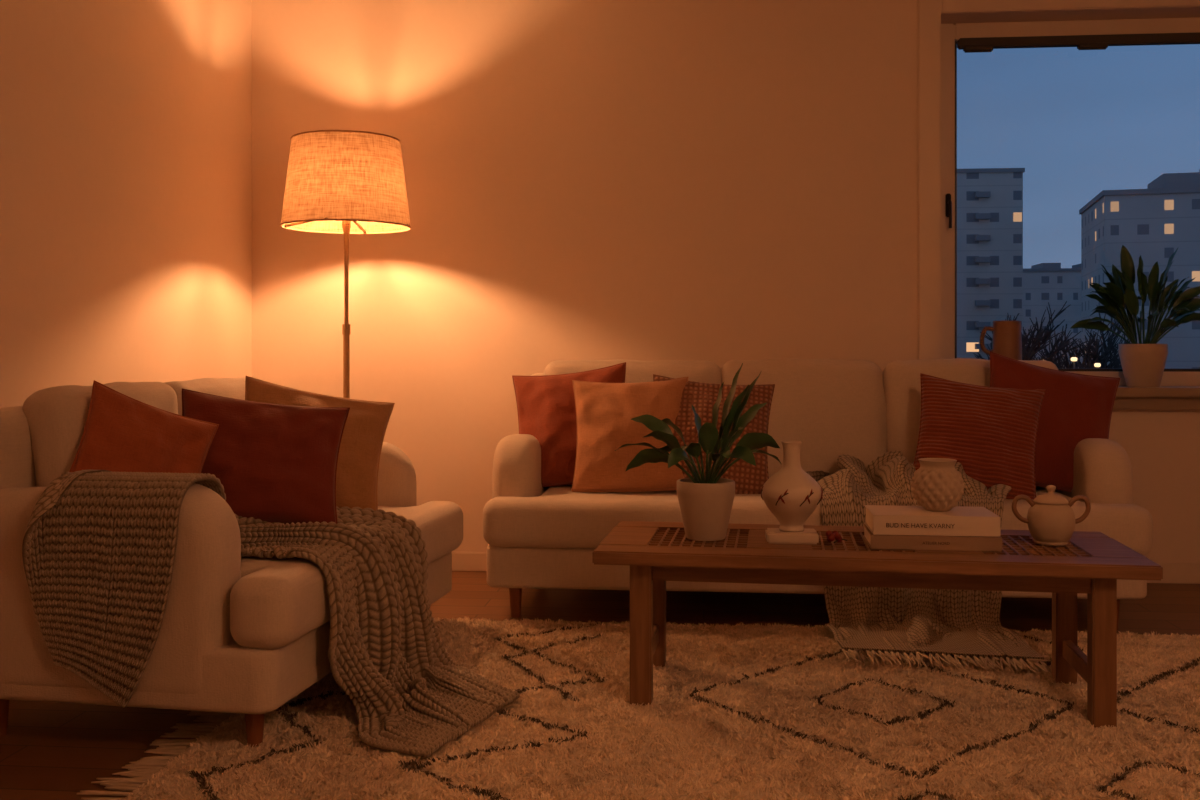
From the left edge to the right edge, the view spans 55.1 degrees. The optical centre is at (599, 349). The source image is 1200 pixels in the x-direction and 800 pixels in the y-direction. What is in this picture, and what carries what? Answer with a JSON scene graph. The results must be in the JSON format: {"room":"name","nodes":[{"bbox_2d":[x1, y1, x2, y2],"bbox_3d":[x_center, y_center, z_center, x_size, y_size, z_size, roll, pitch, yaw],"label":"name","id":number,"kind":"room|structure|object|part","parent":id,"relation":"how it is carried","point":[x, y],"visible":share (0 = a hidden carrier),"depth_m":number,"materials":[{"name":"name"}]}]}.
{"room":"living room","nodes":[
{"label":"living room","id":0,"kind":"room"},
{"bbox_2d":[0,0,251,407],"bbox_3d":[-1.894,-0.370,1.822,0.200,2.620,6.890,0,0,5],"label":"wall","id":1,"kind":"structure","parent":0,"point":[126,125],"depth_m":3.90,"materials":[{"name":"paint"}]},
{"bbox_2d":[0,571,1199,799],"bbox_3d":[0.820,0.990,1.578,5.650,0.100,6.890,0,0,5],"label":"floor","id":2,"kind":"structure","parent":0,"point":[49,750],"depth_m":3.97,"materials":[{"name":"brown wood"}]},
{"bbox_2d":[0,378,462,746],"bbox_3d":[-1.019,0.513,3.338,0.895,0.853,1.408,0,0,10],"label":"sofa","id":3,"kind":"object","parent":2,"relation":"on","point":[248,635],"visible":0.53,"depth_m":2.68,"materials":[{"name":"fabric"}]},
{"bbox_3d":[-1.396,0.443,3.406,0.130,0.595,1.360,0,0,10],"label":"frame","id":4,"kind":"part","parent":3,"relation":"part of","materials":[{"name":"fabric"}]},
{"bbox_3d":[-1.196,0.567,2.737,0.700,0.510,0.155,0,0,10],"label":"arm","id":5,"kind":"part","parent":3,"relation":"part of","materials":[{"name":"fabric"}]},
{"bbox_2d":[22,469,519,757],"bbox_3d":[-0.754,0.601,3.012,1.078,0.631,0.888,0,0,5],"label":"knit throw blanket","id":6,"kind":"object","parent":3,"relation":"on","point":[99,546],"visible":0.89,"depth_m":2.71,"materials":[{"name":"fabric"}]},
{"bbox_2d":[69,380,218,473],"bbox_3d":[-1.172,0.285,2.938,0.434,0.418,0.148,0,0,-39],"label":"throw pillow","id":7,"kind":"object","parent":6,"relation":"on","point":[122,433],"visible":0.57,"depth_m":2.90,"materials":[{"name":"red fabric"}]},
{"bbox_2d":[182,388,349,524],"bbox_3d":[-0.948,0.300,3.199,0.491,0.387,0.217,0,0,-11],"label":"throw pillow","id":8,"kind":"object","parent":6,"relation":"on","point":[273,463],"visible":0.71,"depth_m":3.15,"materials":[{"name":"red fabric"}]},
{"bbox_2d":[245,376,394,510],"bbox_3d":[-0.886,0.292,3.533,0.527,0.427,0.203,0,0,-19],"label":"throw pillow","id":9,"kind":"object","parent":3,"relation":"on","point":[366,424],"visible":0.48,"depth_m":3.52,"materials":[{"name":"orange fabric"}]},
{"bbox_2d":[230,501,462,648],"bbox_3d":[-0.911,0.599,3.319,0.675,0.167,1.408,0,0,10],"label":"seat cushion","id":10,"kind":"object","parent":3,"relation":"on","point":[275,603],"depth_m":2.68,"materials":[{"name":"fabric"}]},
{"bbox_3d":[-0.976,0.567,3.963,0.700,0.510,0.155,0,0,10],"label":"arm","id":11,"kind":"part","parent":3,"relation":"part of","materials":[{"name":"fabric"}]},
{"bbox_2d":[280,130,410,398],"bbox_3d":[-0.987,0.061,4.477,0.501,1.757,0.501,0,0,5],"label":"floor lamp","id":12,"kind":"object","parent":2,"relation":"on","point":[345,182],"visible":0.84,"depth_m":4.29,"materials":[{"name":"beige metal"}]},
{"bbox_3d":[-0.987,-0.646,4.477,0.494,0.335,0.494,0,0,5],"label":"lamp shade","id":13,"kind":"part","parent":12,"relation":"part of","materials":[{"name":"white fabric"}]},
{"bbox_3d":[-0.987,-0.646,4.477,0.501,0.341,0.501,0,0,5],"label":"shade trim","id":14,"kind":"part","parent":12,"relation":"part of","materials":[{"name":"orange fabric"}]},
{"bbox_2d":[77,616,1199,799],"bbox_3d":[0.753,0.924,2.569,3.679,0.033,2.567,0,0,5],"label":"area rug","id":15,"kind":"object","parent":2,"relation":"on","point":[738,711],"visible":0.73,"depth_m":2.77,"materials":[{"name":"carpet"}]},
{"bbox_2d":[592,521,1162,727],"bbox_3d":[0.702,0.721,3.110,1.380,0.410,0.530,0,0,9],"label":"coffee table","id":16,"kind":"object","parent":15,"relation":"on","point":[1091,564],"visible":0.82,"depth_m":2.92,"materials":[{"name":"brown wood"}]},
{"bbox_3d":[0.109,0.739,3.013,0.056,0.374,0.056,0,0,9],"label":"leg","id":17,"kind":"part","parent":16,"relation":"part of","materials":[{"name":"brown wood"}]},
{"bbox_3d":[0.164,0.739,3.378,0.056,0.374,0.056,0,0,9],"label":"leg","id":18,"kind":"part","parent":16,"relation":"part of","materials":[{"name":"brown wood"}]},
{"bbox_2d":[614,363,781,540],"bbox_3d":[0.270,0.276,3.154,0.460,0.480,0.250,0,0,5],"label":"potted plant","id":19,"kind":"object","parent":16,"relation":"on","point":[705,501],"visible":1,"depth_m":3.12,"materials":[{"name":"green plant"}]},
{"bbox_3d":[0.290,0.437,3.157,0.160,0.158,0.160,0,0,5],"label":"pot","id":20,"kind":"part","parent":19,"relation":"part of","materials":[{"name":"white ceramic"}]},
{"bbox_2d":[761,441,822,544],"bbox_3d":[0.516,0.381,3.096,0.165,0.269,0.160,0,0,5],"label":"ceramic vase","id":21,"kind":"object","parent":16,"relation":"on","point":[791,494],"visible":1,"depth_m":3.05,"materials":[{"name":"white ceramic"}]},
{"bbox_2d":[863,505,1001,551],"bbox_3d":[0.878,0.472,3.062,0.330,0.088,0.203,0,0,7],"label":"books","id":22,"kind":"object","parent":16,"relation":"on","point":[961,528],"visible":1,"depth_m":2.97,"materials":[{"name":"paper"}]},
{"bbox_2d":[910,458,964,511],"bbox_3d":[0.901,0.360,3.071,0.137,0.135,0.141,0,0,5],"label":"textured vase","id":23,"kind":"object","parent":22,"relation":"on","point":[937,486],"visible":1,"depth_m":3.03,"materials":[{"name":"ceramic"}]},
{"bbox_2d":[1012,485,1090,545],"bbox_3d":[1.202,0.438,3.064,0.174,0.156,0.120,0,0,38],"label":"sugar bowl","id":24,"kind":"object","parent":16,"relation":"on","point":[1050,520],"visible":1,"depth_m":3.03,"materials":[{"name":"ceramic"}]},
{"bbox_3d":[1.202,0.384,3.064,0.088,0.047,0.088,0,0,5],"label":"lid","id":25,"kind":"part","parent":24,"relation":"part of","materials":[{"name":"ceramic"}]},
{"bbox_3d":[1.295,0.739,3.206,0.056,0.374,0.056,0,0,9],"label":"leg","id":26,"kind":"part","parent":16,"relation":"part of","materials":[{"name":"brown wood"}]},
{"bbox_3d":[1.240,0.739,2.841,0.056,0.374,0.056,0,0,9],"label":"leg","id":27,"kind":"part","parent":16,"relation":"part of","materials":[{"name":"brown wood"}]},
{"bbox_2d":[483,358,1152,629],"bbox_3d":[0.740,0.485,4.261,2.238,0.910,0.850,0,0,5],"label":"sofa","id":28,"kind":"object","parent":2,"relation":"on","point":[537,536],"visible":0.43,"depth_m":4.08,"materials":[{"name":"fabric"}]},
{"bbox_3d":[-0.287,0.567,4.421,0.155,0.509,0.655,0,0,5],"label":"arm","id":29,"kind":"part","parent":28,"relation":"part of","materials":[{"name":"fabric"}]},
{"bbox_3d":[0.773,0.417,4.619,2.190,0.645,0.130,0,0,5],"label":"frame","id":30,"kind":"part","parent":28,"relation":"part of","materials":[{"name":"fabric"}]},
{"bbox_2d":[512,362,625,486],"bbox_3d":[-0.109,0.285,4.364,0.500,0.479,0.193,0,0,11],"label":"throw pillow","id":31,"kind":"object","parent":28,"relation":"on","point":[546,408],"visible":0.59,"depth_m":4.33,"materials":[{"name":"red fabric"}]},
{"bbox_2d":[571,376,688,491],"bbox_3d":[0.113,0.305,4.201,0.434,0.415,0.217,0,0,-1],"label":"throw pillow","id":32,"kind":"object","parent":28,"relation":"on","point":[605,412],"visible":0.84,"depth_m":4.15,"materials":[{"name":"fabric"}]},
{"bbox_2d":[653,374,774,493],"bbox_3d":[0.403,0.305,4.197,0.489,0.430,0.222,0,0,1],"label":"throw pillow","id":33,"kind":"object","parent":28,"relation":"on","point":[748,478],"visible":0.49,"depth_m":4.15,"materials":[{"name":"fabric"}]},
{"bbox_2d":[806,450,1051,674],"bbox_3d":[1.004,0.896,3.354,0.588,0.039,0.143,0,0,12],"label":"knit throw blanket","id":34,"kind":"object","parent":28,"relation":"on","point":[961,624],"visible":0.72,"depth_m":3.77,"materials":[{"name":"fabric"}]},
{"bbox_2d":[913,373,1045,498],"bbox_3d":[1.336,0.310,4.075,0.491,0.453,0.213,0,0,9],"label":"throw pillow","id":35,"kind":"object","parent":28,"relation":"on","point":[991,432],"visible":0.8,"depth_m":4.03,"materials":[{"name":"red fabric"}]},
{"bbox_2d":[990,352,1119,491],"bbox_3d":[1.633,0.270,4.187,0.567,0.530,0.184,0,0,0],"label":"throw pillow","id":36,"kind":"object","parent":28,"relation":"on","point":[1075,408],"visible":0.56,"depth_m":4.15,"materials":[{"name":"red fabric"}]},
{"bbox_3d":[1.780,0.567,4.235,0.155,0.509,0.655,0,0,5],"label":"arm","id":37,"kind":"part","parent":28,"relation":"part of","materials":[{"name":"fabric"}]},
{"bbox_2d":[252,0,1199,563],"bbox_3d":[1.117,-0.370,4.879,5.250,2.620,0.260,0,0,5],"label":"wall","id":38,"kind":"structure","parent":0,"point":[719,182],"depth_m":4.86,"materials":[{"name":"paint"}]},
{"bbox_2d":[452,552,1199,583],"bbox_3d":[1.105,0.900,4.742,5.220,0.080,0.015,0,0,5],"label":"baseboard","id":39,"kind":"structure","parent":38,"relation":"attached to","point":[1178,573],"depth_m":4.63,"materials":[{"name":"paint"}]},
{"bbox_2d":[946,193,951,227],"bbox_3d":[1.468,-0.585,4.830,0.022,0.150,0.056,0,0,5],"label":"handle","id":40,"kind":"object","parent":38,"relation":"attached to","point":[948,196],"visible":1,"depth_m":4.84,"materials":[{"name":"metal"}]},
{"bbox_2d":[918,0,1199,385],"bbox_3d":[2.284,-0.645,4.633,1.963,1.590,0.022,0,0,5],"label":"window frame","id":41,"kind":"structure","parent":38,"relation":"attached to","point":[929,11],"depth_m":4.71,"materials":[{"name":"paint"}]},
{"bbox_2d":[957,32,1199,52],"bbox_3d":[2.296,-1.280,4.773,1.583,0.060,0.050,0,0,5],"label":"roller blind","id":42,"kind":"object","parent":38,"relation":"attached to","point":[1082,42],"visible":1,"depth_m":4.78,"materials":[{"name":"fabric"}]},
{"bbox_2d":[1113,386,1199,409],"bbox_3d":[2.291,0.195,4.713,1.983,0.090,0.300,0,0,5],"label":"trim","id":43,"kind":"structure","parent":38,"relation":"attached to","point":[1162,397],"depth_m":4.60,"materials":[{"name":"paint"}]},
{"bbox_2d":[980,321,1021,359],"bbox_3d":[1.663,0.015,4.749,0.156,0.270,0.120,0,0,36],"label":"jug","id":44,"kind":"object","parent":43,"relation":"on","point":[1007,336],"visible":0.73,"depth_m":4.69,"materials":[{"name":"brown ceramic"}]},
{"bbox_2d":[1070,245,1199,386],"bbox_3d":[2.206,-0.140,4.658,0.600,0.580,0.250,0,0,5],"label":"potted plant","id":45,"kind":"object","parent":43,"relation":"on","point":[1143,365],"visible":1,"depth_m":4.64,"materials":[{"name":"green plant"}]},
{"bbox_3d":[2.215,0.062,4.690,0.184,0.175,0.184,0,0,5],"label":"pot","id":46,"kind":"part","parent":45,"relation":"part of","materials":[{"name":"white ceramic"}]},
{"label":"outside","id":47,"kind":"structure","parent":0,"visible":0},
{"bbox_3d":[168.514,15.140,198.676,500.000,0.400,414.000,0,0,5],"label":"ground","id":48,"kind":"structure","parent":47,"visible":0},
{"bbox_2d":[957,168,1024,359],"bbox_3d":[47.176,-4.060,154.138,14.700,38.000,16.900,0,0,5],"label":"apartment tower","id":49,"kind":"structure","parent":48,"relation":"on","point":[989,200],"depth_m":146.14,"materials":[{"name":"concrete"}]},
{"bbox_2d":[973,331,1085,367],"bbox_3d":[39.905,6.586,104.884,10.280,16.766,9.487,0,0,5],"label":"bare tree","id":50,"kind":"object","parent":48,"relation":"on","point":[1063,350],"visible":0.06,"depth_m":102.00,"materials":[{"name":"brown plant"}]},
{"bbox_2d":[980,301,1087,365],"bbox_3d":[37.493,5.404,100.766,9.060,19.190,11.511,0,0,5],"label":"bare tree","id":51,"kind":"object","parent":48,"relation":"on","point":[1028,353],"visible":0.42,"depth_m":98.07,"materials":[{"name":"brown plant"}]},
{"bbox_2d":[1023,263,1080,367],"bbox_3d":[80.331,-0.010,200.599,20.400,29.900,14.400,0,0,5],"label":"apartment block","id":52,"kind":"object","parent":48,"relation":"on","point":[1043,283],"visible":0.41,"depth_m":193.94,"materials":[{"name":"concrete"}]},
{"bbox_2d":[1071,357,1076,367],"bbox_3d":[37.908,7.760,91.968,0.440,14.360,0.440,0,0,5],"label":"street lamp","id":53,"kind":"object","parent":48,"relation":"on","point":[1072,358],"visible":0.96,"depth_m":91.81,"materials":[{"name":"metal"}]},
{"bbox_2d":[1042,313,1131,367],"bbox_3d":[42.985,5.451,101.468,10.116,19.074,9.481,0,0,5],"label":"bare tree","id":54,"kind":"object","parent":48,"relation":"on","point":[1093,357],"visible":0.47,"depth_m":101.08,"materials":[{"name":"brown plant"}]},
{"bbox_2d":[1079,169,1199,368],"bbox_3d":[73.517,-2.010,113.860,46.400,33.900,16.400,0,0,15],"label":"apartment block","id":55,"kind":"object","parent":48,"relation":"on","point":[1152,222],"visible":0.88,"depth_m":111.21,"materials":[{"name":"concrete"}]}
]}

